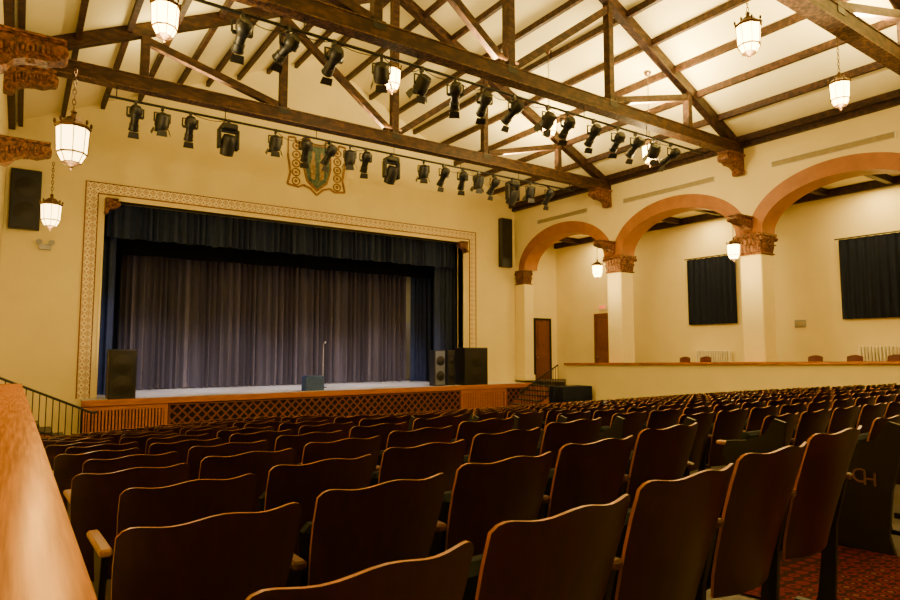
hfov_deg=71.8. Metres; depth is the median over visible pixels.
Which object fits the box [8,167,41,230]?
loudspeaker
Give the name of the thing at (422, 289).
curtain
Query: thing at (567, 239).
beam
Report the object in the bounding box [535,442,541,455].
seat cushion
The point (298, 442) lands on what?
seat
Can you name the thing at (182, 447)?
seat
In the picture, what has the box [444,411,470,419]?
seat
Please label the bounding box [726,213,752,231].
bracket
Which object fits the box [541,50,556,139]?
pendant lantern
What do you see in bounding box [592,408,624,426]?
seat
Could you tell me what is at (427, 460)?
seat
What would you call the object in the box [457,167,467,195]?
spotlight
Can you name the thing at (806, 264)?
wall
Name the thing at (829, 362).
trim
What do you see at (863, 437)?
seat cushion
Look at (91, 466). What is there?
seat
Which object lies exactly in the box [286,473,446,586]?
seat
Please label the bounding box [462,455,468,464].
seat cushion
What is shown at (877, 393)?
seat
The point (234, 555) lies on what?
seat
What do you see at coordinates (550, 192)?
spotlight
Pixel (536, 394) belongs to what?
stairs
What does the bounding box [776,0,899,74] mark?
roof truss
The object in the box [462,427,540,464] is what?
seat
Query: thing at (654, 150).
spotlight
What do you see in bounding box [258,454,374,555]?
seat
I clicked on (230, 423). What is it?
seat
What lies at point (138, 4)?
ceiling beam
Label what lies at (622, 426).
seat
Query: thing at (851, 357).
chair
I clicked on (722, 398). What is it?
seat
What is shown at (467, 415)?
seat
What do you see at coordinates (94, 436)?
seat
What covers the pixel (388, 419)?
seat
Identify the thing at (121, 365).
loudspeaker
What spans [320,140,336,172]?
spotlight
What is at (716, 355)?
radiator
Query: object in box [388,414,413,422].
seat
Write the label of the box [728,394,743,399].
seat
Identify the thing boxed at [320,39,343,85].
spotlight
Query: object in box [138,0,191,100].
ceiling beam
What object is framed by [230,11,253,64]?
spotlight
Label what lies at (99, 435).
seat
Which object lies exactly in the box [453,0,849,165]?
ceiling beam
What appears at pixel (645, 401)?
seat
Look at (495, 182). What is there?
spotlight
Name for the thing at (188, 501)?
seat
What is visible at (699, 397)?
seat
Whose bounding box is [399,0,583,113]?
ceiling beam
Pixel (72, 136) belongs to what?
pendant lantern
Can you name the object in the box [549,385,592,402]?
piano
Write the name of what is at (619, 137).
spotlight
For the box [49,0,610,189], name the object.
roof truss
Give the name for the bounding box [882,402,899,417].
seat
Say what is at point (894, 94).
ceiling beam
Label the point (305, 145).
spotlight
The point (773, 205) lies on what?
trim
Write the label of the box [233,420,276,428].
seat
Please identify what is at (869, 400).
seat
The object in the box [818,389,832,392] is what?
seat
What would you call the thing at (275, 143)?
spotlight
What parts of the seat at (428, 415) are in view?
panel, backrest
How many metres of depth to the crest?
22.58 m
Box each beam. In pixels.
[3,0,15,129]
[18,0,25,126]
[61,0,88,117]
[101,0,143,109]
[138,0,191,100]
[177,0,233,83]
[206,9,264,86]
[237,22,279,80]
[267,24,313,74]
[294,30,332,67]
[326,0,389,55]
[345,0,446,80]
[369,0,501,99]
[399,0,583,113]
[413,0,662,134]
[441,0,750,144]
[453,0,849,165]
[474,20,895,178]
[492,61,884,194]
[509,89,899,208]
[512,98,899,211]
[554,175,899,248]
[559,237,578,243]
[662,217,680,223]
[697,210,722,215]
[810,187,828,196]
[865,174,893,183]
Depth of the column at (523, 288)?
27.19 m
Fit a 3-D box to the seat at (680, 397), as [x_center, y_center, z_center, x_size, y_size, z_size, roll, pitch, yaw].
[4.075,2.217,11.347,0.550,0.918,0.429,3,-6,-35]
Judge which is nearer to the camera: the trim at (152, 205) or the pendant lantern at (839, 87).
the pendant lantern at (839, 87)
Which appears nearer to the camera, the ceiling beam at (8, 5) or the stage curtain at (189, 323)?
the ceiling beam at (8, 5)
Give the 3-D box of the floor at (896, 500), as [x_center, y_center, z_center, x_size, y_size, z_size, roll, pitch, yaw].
[2.375,2.902,11.789,18.550,1.515,25.000,3,-6,-35]
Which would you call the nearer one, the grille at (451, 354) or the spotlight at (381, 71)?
the spotlight at (381, 71)
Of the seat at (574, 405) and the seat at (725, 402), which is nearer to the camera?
the seat at (725, 402)
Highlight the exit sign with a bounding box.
[599,304,607,309]
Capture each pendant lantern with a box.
[39,162,63,230]
[53,68,92,169]
[150,0,181,42]
[385,0,401,94]
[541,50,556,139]
[592,251,602,279]
[642,71,657,166]
[726,224,740,261]
[734,0,762,58]
[827,37,850,109]
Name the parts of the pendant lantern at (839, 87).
chain, lamp frame, lamp shade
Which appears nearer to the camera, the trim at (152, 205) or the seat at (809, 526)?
the seat at (809, 526)
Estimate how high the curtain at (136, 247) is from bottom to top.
3.365 m
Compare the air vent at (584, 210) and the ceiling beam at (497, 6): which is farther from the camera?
the air vent at (584, 210)
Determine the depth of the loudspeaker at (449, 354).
24.69 m
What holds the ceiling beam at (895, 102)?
attached to the wall at (745, 192)
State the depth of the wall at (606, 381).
19.13 m
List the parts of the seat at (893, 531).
backrest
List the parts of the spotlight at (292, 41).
barn door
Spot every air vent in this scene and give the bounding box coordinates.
[537,207,587,224]
[622,176,714,203]
[770,130,896,167]
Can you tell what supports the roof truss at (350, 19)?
attached to the wall at (3, 97)
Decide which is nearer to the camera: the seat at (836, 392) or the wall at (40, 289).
the seat at (836, 392)
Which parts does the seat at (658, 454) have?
armrest, armrest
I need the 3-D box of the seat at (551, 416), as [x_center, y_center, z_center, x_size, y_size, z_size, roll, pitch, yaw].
[1.261,1.788,7.633,0.550,0.918,0.429,3,-6,-35]
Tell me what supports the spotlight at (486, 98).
attached to the pipe at (247, 15)
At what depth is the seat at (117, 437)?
6.76 m
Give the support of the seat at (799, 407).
on the floor at (896, 500)
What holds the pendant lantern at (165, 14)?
hanging from the ceiling at (46, 17)
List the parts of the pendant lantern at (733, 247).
lamp shade, lamp frame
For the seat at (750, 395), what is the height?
0.918 m
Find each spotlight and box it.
[126,100,144,138]
[150,106,170,136]
[182,111,198,148]
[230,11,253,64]
[265,129,282,156]
[270,25,300,73]
[298,135,312,168]
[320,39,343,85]
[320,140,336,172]
[342,144,356,169]
[359,147,371,178]
[371,54,391,92]
[406,66,430,103]
[416,159,429,183]
[436,163,449,191]
[446,76,463,118]
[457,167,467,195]
[470,171,483,193]
[475,85,492,124]
[486,174,499,200]
[501,94,523,132]
[522,181,535,202]
[533,105,556,137]
[542,185,554,209]
[557,111,575,145]
[584,119,601,153]
[608,126,625,158]
[625,131,643,164]
[642,137,660,164]
[658,142,680,171]
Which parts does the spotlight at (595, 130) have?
barn door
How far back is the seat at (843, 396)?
8.47 m
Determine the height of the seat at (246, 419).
0.918 m
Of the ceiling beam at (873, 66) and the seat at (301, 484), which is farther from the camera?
the ceiling beam at (873, 66)
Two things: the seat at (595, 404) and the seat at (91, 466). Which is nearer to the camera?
the seat at (91, 466)
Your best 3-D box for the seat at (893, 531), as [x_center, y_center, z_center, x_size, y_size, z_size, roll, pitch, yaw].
[3.353,1.273,4.644,0.550,0.918,0.429,3,-6,-35]
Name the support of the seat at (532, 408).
on the floor at (896, 500)
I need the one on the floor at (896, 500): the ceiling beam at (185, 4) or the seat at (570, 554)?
the seat at (570, 554)
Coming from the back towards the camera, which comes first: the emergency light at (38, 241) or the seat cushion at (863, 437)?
the emergency light at (38, 241)
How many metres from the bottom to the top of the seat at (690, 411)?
0.918 m
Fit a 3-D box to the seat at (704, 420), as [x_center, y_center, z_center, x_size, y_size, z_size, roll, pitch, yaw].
[2.082,1.440,5.461,0.586,0.918,0.560,3,-6,-35]
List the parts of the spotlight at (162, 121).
barn door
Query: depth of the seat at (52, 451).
5.20 m
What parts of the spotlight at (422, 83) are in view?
barn door, barn door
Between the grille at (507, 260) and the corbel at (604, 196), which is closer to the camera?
the corbel at (604, 196)
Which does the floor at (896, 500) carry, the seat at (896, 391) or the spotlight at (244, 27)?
the seat at (896, 391)
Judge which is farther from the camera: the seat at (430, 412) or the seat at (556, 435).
the seat at (430, 412)
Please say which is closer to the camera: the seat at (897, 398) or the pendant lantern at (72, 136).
the seat at (897, 398)
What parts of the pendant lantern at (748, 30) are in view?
lamp shade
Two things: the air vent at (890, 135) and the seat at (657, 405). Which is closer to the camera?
the seat at (657, 405)
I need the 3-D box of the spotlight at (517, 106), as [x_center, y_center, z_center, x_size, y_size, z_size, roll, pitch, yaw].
[1.401,-4.220,13.985,0.375,0.783,0.601,4,-6,-44]
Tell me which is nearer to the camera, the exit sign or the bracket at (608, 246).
the bracket at (608, 246)
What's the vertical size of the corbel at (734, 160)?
0.632 m
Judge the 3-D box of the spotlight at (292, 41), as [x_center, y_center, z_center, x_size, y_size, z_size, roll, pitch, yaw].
[-2.897,-4.487,11.023,0.626,0.726,0.375,-4,-6,38]
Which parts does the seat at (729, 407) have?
backrest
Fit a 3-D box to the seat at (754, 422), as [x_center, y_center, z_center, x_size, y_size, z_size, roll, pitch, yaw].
[2.973,1.496,6.155,0.550,0.918,0.429,3,-6,-35]
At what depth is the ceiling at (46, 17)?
17.56 m
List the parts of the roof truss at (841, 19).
chord moulding, queen post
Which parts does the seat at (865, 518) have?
backrest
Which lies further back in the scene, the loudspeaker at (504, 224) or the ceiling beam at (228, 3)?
the loudspeaker at (504, 224)
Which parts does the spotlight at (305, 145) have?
barn door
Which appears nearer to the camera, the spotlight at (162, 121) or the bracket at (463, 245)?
the spotlight at (162, 121)
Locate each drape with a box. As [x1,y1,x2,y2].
[684,254,737,324]
[834,230,899,318]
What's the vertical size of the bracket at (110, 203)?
0.469 m
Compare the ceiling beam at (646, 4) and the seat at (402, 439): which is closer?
the seat at (402, 439)
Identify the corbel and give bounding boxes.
[3,65,58,95]
[588,187,612,207]
[717,149,745,176]
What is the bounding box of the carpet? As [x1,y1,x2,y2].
[745,546,899,599]
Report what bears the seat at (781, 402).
on the floor at (896, 500)
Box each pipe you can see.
[106,86,573,191]
[193,0,704,154]
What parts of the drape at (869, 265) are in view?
rod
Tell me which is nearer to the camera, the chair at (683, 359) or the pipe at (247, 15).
the pipe at (247, 15)
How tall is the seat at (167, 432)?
0.918 m
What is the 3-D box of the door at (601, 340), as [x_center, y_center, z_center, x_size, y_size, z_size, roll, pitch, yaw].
[6.557,1.990,26.543,0.113,2.850,1.050,3,-6,-35]
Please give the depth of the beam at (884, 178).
17.57 m
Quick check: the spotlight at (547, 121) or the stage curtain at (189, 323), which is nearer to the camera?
the spotlight at (547, 121)
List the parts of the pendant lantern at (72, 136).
lamp shade, lamp frame, chain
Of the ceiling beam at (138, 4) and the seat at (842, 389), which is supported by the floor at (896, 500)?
the seat at (842, 389)
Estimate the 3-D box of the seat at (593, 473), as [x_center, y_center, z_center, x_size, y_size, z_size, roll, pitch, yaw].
[0.548,1.074,2.833,0.550,0.918,0.429,4,-6,-37]
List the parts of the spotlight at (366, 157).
barn door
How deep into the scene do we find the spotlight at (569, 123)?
14.89 m
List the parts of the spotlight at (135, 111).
barn door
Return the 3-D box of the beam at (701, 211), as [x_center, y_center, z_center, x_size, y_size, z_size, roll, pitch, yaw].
[9.010,-3.145,21.765,1.730,0.200,0.160,3,-6,-35]
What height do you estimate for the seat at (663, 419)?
0.918 m
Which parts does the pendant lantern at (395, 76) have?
lamp shade, lamp frame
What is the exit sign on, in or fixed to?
attached to the wall at (806, 264)
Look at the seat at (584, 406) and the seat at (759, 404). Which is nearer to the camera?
the seat at (759, 404)
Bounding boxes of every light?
[36,239,54,249]
[217,119,239,156]
[382,153,399,184]
[505,178,519,205]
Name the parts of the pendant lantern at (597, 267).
lamp shade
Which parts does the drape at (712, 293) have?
rod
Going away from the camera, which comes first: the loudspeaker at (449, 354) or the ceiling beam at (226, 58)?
the ceiling beam at (226, 58)
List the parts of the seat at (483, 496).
armrest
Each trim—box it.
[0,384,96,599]
[77,181,475,398]
[94,197,464,397]
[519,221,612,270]
[564,361,899,364]
[613,194,748,255]
[749,152,899,233]
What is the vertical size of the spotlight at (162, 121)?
0.736 m
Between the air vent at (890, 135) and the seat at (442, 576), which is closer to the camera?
the seat at (442, 576)
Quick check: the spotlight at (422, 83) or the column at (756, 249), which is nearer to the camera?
the spotlight at (422, 83)
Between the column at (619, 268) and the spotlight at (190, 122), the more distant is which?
the column at (619, 268)
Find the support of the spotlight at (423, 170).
attached to the pipe at (107, 95)
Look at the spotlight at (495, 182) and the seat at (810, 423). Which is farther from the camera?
the spotlight at (495, 182)
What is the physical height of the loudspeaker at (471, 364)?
1.500 m
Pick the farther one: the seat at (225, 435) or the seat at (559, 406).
the seat at (559, 406)
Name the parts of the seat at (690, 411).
backrest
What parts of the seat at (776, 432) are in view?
armrest, panel, backrest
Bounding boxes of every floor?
[91,464,899,599]
[531,379,565,381]
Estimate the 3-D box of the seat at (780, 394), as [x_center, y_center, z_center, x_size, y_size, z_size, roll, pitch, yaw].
[5.368,2.016,10.468,0.550,0.918,0.429,3,-6,-35]
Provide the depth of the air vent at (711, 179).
21.21 m
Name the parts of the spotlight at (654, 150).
barn door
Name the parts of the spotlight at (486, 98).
barn door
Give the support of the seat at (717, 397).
on the floor at (896, 500)
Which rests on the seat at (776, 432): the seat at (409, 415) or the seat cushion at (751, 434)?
the seat cushion at (751, 434)
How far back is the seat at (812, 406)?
6.62 m
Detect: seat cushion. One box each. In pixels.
[258,491,265,511]
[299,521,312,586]
[369,471,378,486]
[377,450,384,465]
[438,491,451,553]
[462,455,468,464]
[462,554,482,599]
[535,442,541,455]
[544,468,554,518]
[599,426,609,432]
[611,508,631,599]
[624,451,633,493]
[706,423,713,463]
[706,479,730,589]
[741,430,759,439]
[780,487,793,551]
[792,425,796,445]
[856,433,868,443]
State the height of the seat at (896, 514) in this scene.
0.918 m
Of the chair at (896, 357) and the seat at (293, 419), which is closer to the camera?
the seat at (293, 419)
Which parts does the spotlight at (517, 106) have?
barn door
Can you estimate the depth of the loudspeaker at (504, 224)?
27.21 m
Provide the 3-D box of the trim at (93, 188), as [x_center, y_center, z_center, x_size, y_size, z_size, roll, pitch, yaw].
[-4.838,-0.005,22.253,14.400,6.380,0.020,3,-6,-35]
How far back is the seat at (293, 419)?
7.26 m
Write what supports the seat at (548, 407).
on the floor at (896, 500)
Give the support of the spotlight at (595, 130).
attached to the pipe at (247, 15)
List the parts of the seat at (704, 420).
panel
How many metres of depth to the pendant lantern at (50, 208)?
12.99 m
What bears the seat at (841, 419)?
on the floor at (896, 500)
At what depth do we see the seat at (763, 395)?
9.99 m
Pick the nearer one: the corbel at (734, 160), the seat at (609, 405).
the seat at (609, 405)
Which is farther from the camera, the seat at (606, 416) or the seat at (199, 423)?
the seat at (199, 423)
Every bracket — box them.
[0,24,68,73]
[0,135,51,166]
[103,197,120,214]
[456,241,468,253]
[593,239,615,253]
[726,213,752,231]
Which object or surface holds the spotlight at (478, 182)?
attached to the pipe at (107, 95)
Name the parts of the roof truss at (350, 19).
queen post, king post, queen post, queen post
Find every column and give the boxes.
[514,270,534,380]
[602,254,636,362]
[734,232,777,361]
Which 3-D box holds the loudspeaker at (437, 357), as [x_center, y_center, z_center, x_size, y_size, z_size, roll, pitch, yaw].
[-0.490,2.673,24.497,0.500,1.400,0.438,3,-6,-35]
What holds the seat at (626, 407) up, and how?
on the floor at (896, 500)
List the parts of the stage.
slatted panel, lattice panel, slatted panel, lattice panel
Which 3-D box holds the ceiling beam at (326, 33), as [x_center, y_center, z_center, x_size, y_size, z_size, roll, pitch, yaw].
[1.553,-9.272,12.197,0.110,0.180,25.000,3,-6,-35]
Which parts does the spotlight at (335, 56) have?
barn door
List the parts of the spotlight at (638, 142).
barn door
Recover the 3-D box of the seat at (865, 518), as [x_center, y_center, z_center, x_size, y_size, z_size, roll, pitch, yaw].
[2.919,1.243,4.265,0.586,0.918,0.560,3,-6,-35]
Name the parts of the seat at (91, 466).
armrest, backrest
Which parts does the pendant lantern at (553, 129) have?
lamp frame, lamp shade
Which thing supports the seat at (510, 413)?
on the floor at (896, 500)
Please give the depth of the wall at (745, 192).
19.41 m
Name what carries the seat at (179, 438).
on the floor at (896, 500)
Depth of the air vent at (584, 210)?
25.36 m
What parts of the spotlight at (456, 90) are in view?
barn door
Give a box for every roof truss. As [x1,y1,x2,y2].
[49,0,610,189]
[232,0,743,153]
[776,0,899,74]
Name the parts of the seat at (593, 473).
armrest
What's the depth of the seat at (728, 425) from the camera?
5.71 m
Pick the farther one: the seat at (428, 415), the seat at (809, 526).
the seat at (428, 415)
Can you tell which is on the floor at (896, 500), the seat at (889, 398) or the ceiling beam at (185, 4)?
the seat at (889, 398)
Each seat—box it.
[42,437,94,448]
[43,435,85,438]
[45,440,112,470]
[48,435,97,440]
[52,442,138,474]
[54,448,140,511]
[55,437,114,444]
[63,451,178,519]
[70,463,189,581]
[86,473,256,599]
[88,430,129,438]
[97,502,301,599]
[101,431,150,443]
[105,430,148,433]
[120,433,178,454]
[121,431,174,437]
[136,426,170,431]
[145,434,210,454]
[148,438,222,463]
[154,425,195,431]
[157,426,201,434]
[180,422,212,425]
[180,425,227,434]
[186,426,238,438]
[187,440,268,480]
[199,448,295,511]
[201,420,238,425]
[207,421,248,427]
[217,426,273,443]
[221,418,244,421]
[229,429,292,451]
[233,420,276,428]
[243,416,278,421]
[244,421,291,430]
[245,541,473,599]
[253,416,290,421]
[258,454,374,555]
[274,430,343,464]
[279,420,329,435]
[281,415,320,422]
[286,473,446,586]
[296,415,339,422]
[298,422,354,438]
[298,436,381,471]
[334,414,378,425]
[349,422,408,449]
[359,415,408,425]
[369,439,466,491]
[375,426,453,470]
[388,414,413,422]
[408,413,440,430]
[412,415,464,438]
[418,412,443,414]
[428,451,552,556]
[440,412,470,420]
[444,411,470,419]
[451,417,513,454]
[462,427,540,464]
[462,494,630,599]
[469,409,498,420]
[471,412,504,421]
[473,410,501,414]
[502,407,525,411]
[504,408,530,418]
[506,409,536,418]
[511,411,543,429]
[529,405,550,409]
[533,406,557,411]
[535,417,601,467]
[537,435,633,519]
[539,407,566,420]
[539,411,590,441]
[541,409,577,430]
[553,404,573,407]
[560,404,582,408]
[569,405,593,411]
[576,402,595,405]
[580,406,607,419]
[586,403,606,406]
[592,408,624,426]
[596,403,619,409]
[597,411,646,450]
[603,463,733,599]
[609,401,629,405]
[610,404,635,413]
[618,422,697,508]
[622,401,643,407]
[626,406,655,421]
[631,399,650,403]
[638,402,661,409]
[643,408,680,429]
[646,400,666,404]
[652,398,670,401]
[657,404,683,416]
[664,400,685,412]
[668,398,687,406]
[673,397,688,403]
[677,405,711,424]
[678,411,714,475]
[685,401,709,407]
[688,399,708,402]
[689,397,707,399]
[695,441,806,599]
[698,403,739,471]
[699,408,748,471]
[706,399,734,467]
[709,395,726,400]
[710,397,729,404]
[716,412,798,476]
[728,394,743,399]
[731,396,749,403]
[735,398,756,408]
[740,405,778,439]
[741,401,765,419]
[745,393,760,397]
[751,394,767,400]
[758,396,777,406]
[760,425,861,599]
[766,399,789,415]
[769,393,785,399]
[778,394,796,404]
[778,403,806,424]
[786,392,801,397]
[789,409,831,445]
[790,397,811,410]
[798,393,814,401]
[803,390,817,395]
[806,400,831,411]
[812,395,831,401]
[816,392,831,396]
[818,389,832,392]
[824,405,860,433]
[829,398,854,420]
[830,393,850,408]
[831,390,847,399]
[832,388,845,394]
[838,415,899,555]
[848,389,862,397]
[851,392,868,405]
[854,396,875,416]
[854,402,886,433]
[864,388,877,396]
[868,390,884,404]
[874,394,894,412]
[878,387,890,395]
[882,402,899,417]
[884,389,899,401]
[891,468,899,534]
[894,394,899,401]
[894,512,899,518]
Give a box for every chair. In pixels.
[680,357,689,361]
[700,356,710,361]
[808,355,822,361]
[847,355,862,360]
[887,354,899,360]
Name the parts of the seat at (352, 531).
armrest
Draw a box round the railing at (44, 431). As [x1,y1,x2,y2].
[0,377,96,436]
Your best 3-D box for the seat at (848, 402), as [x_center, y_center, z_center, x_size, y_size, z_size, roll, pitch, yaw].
[4.342,1.572,7.100,0.550,0.918,0.429,3,-6,-35]
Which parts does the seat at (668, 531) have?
armrest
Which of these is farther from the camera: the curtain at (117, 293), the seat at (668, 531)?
the curtain at (117, 293)
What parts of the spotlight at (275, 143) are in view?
barn door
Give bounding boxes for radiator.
[696,350,731,361]
[858,346,899,360]
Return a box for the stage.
[80,380,530,432]
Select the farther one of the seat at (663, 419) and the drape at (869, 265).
the drape at (869, 265)
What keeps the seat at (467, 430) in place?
on the floor at (896, 500)
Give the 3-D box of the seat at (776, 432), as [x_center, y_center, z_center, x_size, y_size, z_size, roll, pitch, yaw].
[2.501,1.340,4.863,0.586,0.918,0.560,3,-6,-35]
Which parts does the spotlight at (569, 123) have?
barn door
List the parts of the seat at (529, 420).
panel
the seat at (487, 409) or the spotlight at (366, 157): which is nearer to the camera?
the seat at (487, 409)
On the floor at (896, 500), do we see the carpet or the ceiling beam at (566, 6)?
the carpet
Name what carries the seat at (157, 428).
on the floor at (896, 500)
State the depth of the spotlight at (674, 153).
17.14 m
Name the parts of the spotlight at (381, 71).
barn door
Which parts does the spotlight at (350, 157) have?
barn door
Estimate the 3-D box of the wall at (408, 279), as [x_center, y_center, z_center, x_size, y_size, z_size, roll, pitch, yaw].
[-8.762,-0.237,28.222,17.200,11.000,0.200,3,-6,-35]
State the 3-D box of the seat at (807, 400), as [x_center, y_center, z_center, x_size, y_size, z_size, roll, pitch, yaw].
[4.380,1.700,8.013,0.550,0.918,0.429,3,-6,-35]
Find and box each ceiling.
[15,0,899,201]
[554,174,899,243]
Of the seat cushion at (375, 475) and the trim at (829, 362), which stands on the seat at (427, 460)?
the seat cushion at (375, 475)
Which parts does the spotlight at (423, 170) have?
barn door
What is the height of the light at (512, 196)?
0.937 m
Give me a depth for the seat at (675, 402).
8.75 m
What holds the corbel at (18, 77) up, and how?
attached to the wall at (3, 97)
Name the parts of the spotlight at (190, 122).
barn door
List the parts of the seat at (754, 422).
backrest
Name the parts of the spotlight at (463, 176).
barn door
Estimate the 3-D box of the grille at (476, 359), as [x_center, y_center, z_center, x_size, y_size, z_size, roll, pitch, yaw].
[1.074,2.658,24.928,1.090,1.420,0.025,3,-6,-35]
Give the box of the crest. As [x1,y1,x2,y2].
[286,136,345,195]
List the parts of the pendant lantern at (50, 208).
lamp shade, lamp frame, chain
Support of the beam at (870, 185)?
attached to the ceiling at (855, 180)
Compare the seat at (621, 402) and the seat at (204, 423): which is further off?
the seat at (621, 402)
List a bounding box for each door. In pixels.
[533,318,551,379]
[594,313,608,362]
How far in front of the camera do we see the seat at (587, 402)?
10.84 m
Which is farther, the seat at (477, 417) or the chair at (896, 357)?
the chair at (896, 357)
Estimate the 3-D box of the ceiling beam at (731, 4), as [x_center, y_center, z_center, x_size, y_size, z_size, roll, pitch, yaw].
[6.486,-7.085,15.448,0.110,0.180,25.000,3,-6,-35]
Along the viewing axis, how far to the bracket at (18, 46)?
8.52 m
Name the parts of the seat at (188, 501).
armrest, backrest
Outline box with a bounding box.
[301,375,324,391]
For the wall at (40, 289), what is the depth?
20.62 m
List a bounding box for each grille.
[435,351,444,384]
[448,351,454,384]
[466,349,487,384]
[502,219,512,265]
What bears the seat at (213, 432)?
on the floor at (896, 500)
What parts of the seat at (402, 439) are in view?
backrest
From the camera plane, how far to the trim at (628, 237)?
21.55 m
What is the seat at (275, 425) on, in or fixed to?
on the floor at (896, 500)
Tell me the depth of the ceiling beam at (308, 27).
18.91 m
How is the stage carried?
on the floor at (896, 500)
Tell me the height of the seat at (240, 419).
0.918 m
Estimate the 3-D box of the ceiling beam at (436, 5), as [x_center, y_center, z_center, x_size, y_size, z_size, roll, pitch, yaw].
[3.198,-9.181,13.332,0.110,0.180,25.000,3,-6,-35]
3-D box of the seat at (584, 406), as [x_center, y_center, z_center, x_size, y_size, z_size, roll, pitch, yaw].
[1.756,1.951,8.861,0.550,0.918,0.429,3,-6,-35]
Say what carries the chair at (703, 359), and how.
on the floor at (552, 380)
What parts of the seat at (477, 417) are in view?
panel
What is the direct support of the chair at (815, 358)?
on the floor at (552, 380)
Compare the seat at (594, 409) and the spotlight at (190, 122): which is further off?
the spotlight at (190, 122)
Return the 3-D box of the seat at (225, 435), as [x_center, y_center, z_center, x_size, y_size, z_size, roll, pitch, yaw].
[-1.902,1.582,5.539,0.550,0.918,0.429,4,-6,-37]
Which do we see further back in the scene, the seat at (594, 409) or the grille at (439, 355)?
the grille at (439, 355)
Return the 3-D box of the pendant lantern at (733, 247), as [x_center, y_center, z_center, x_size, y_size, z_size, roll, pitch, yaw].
[8.346,-1.715,18.322,0.387,1.205,0.389,1,-5,-11]
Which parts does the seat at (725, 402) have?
backrest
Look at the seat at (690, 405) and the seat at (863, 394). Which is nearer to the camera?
the seat at (690, 405)
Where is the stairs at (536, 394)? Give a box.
[508,364,558,405]
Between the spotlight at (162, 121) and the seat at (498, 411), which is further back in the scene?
the spotlight at (162, 121)
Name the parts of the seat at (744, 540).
armrest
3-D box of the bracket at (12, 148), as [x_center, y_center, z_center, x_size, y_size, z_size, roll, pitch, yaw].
[-8.807,-3.023,12.918,0.904,0.561,0.440,3,-6,-35]
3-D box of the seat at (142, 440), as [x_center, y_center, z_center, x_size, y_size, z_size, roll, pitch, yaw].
[-2.834,1.683,5.728,0.550,0.918,0.429,4,-6,-37]
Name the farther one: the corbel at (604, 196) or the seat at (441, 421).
the corbel at (604, 196)
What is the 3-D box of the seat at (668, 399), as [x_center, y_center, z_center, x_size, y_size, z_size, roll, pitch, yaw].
[3.619,2.192,11.032,0.550,0.918,0.429,3,-6,-35]
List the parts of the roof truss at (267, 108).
queen post, queen post, chord moulding, chord moulding, king post, queen post, queen post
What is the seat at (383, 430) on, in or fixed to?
on the floor at (896, 500)
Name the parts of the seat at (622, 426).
panel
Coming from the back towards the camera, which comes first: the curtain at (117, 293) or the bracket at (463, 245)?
the bracket at (463, 245)
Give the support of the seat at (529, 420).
on the floor at (896, 500)
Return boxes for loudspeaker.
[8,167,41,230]
[105,349,136,399]
[429,350,444,385]
[445,350,454,385]
[454,348,487,384]
[498,218,512,267]
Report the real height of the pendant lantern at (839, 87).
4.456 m
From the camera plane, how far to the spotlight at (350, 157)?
17.27 m
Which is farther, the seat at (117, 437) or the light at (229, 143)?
the light at (229, 143)
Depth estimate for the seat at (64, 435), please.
8.31 m
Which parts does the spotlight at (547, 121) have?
barn door, barn door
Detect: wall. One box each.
[0,0,7,265]
[0,59,557,434]
[406,277,410,321]
[514,105,899,270]
[556,184,899,385]
[566,364,899,399]
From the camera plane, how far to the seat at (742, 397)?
9.66 m
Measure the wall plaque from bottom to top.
0.240 m
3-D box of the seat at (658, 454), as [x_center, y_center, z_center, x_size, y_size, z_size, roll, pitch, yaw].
[1.003,1.084,3.194,0.599,0.918,0.429,4,-6,-37]
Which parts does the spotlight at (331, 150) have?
barn door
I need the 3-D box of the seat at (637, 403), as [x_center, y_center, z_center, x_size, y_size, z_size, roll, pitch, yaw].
[2.668,2.001,9.490,0.550,0.918,0.429,3,-6,-35]
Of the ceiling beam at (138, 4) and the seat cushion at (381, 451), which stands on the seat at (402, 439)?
the seat cushion at (381, 451)
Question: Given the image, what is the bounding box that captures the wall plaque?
[794,320,805,326]
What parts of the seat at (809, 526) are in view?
armrest, backrest, armrest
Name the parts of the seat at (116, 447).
backrest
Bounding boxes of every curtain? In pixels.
[97,236,116,394]
[104,204,454,268]
[112,254,121,348]
[116,238,433,277]
[118,255,405,389]
[410,277,433,380]
[434,244,456,349]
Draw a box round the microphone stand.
[322,341,326,387]
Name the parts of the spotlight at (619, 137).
barn door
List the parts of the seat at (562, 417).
panel, backrest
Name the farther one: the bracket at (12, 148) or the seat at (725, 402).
the bracket at (12, 148)
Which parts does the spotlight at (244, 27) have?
barn door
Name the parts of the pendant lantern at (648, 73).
chain, lamp shade, lamp frame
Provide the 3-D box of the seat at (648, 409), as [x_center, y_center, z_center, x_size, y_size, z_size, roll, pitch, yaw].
[2.136,1.705,7.351,0.550,0.918,0.429,3,-6,-35]
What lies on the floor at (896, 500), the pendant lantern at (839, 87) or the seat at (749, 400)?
the seat at (749, 400)
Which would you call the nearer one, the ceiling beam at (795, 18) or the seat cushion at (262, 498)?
the seat cushion at (262, 498)
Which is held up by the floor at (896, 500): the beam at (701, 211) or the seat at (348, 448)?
the seat at (348, 448)

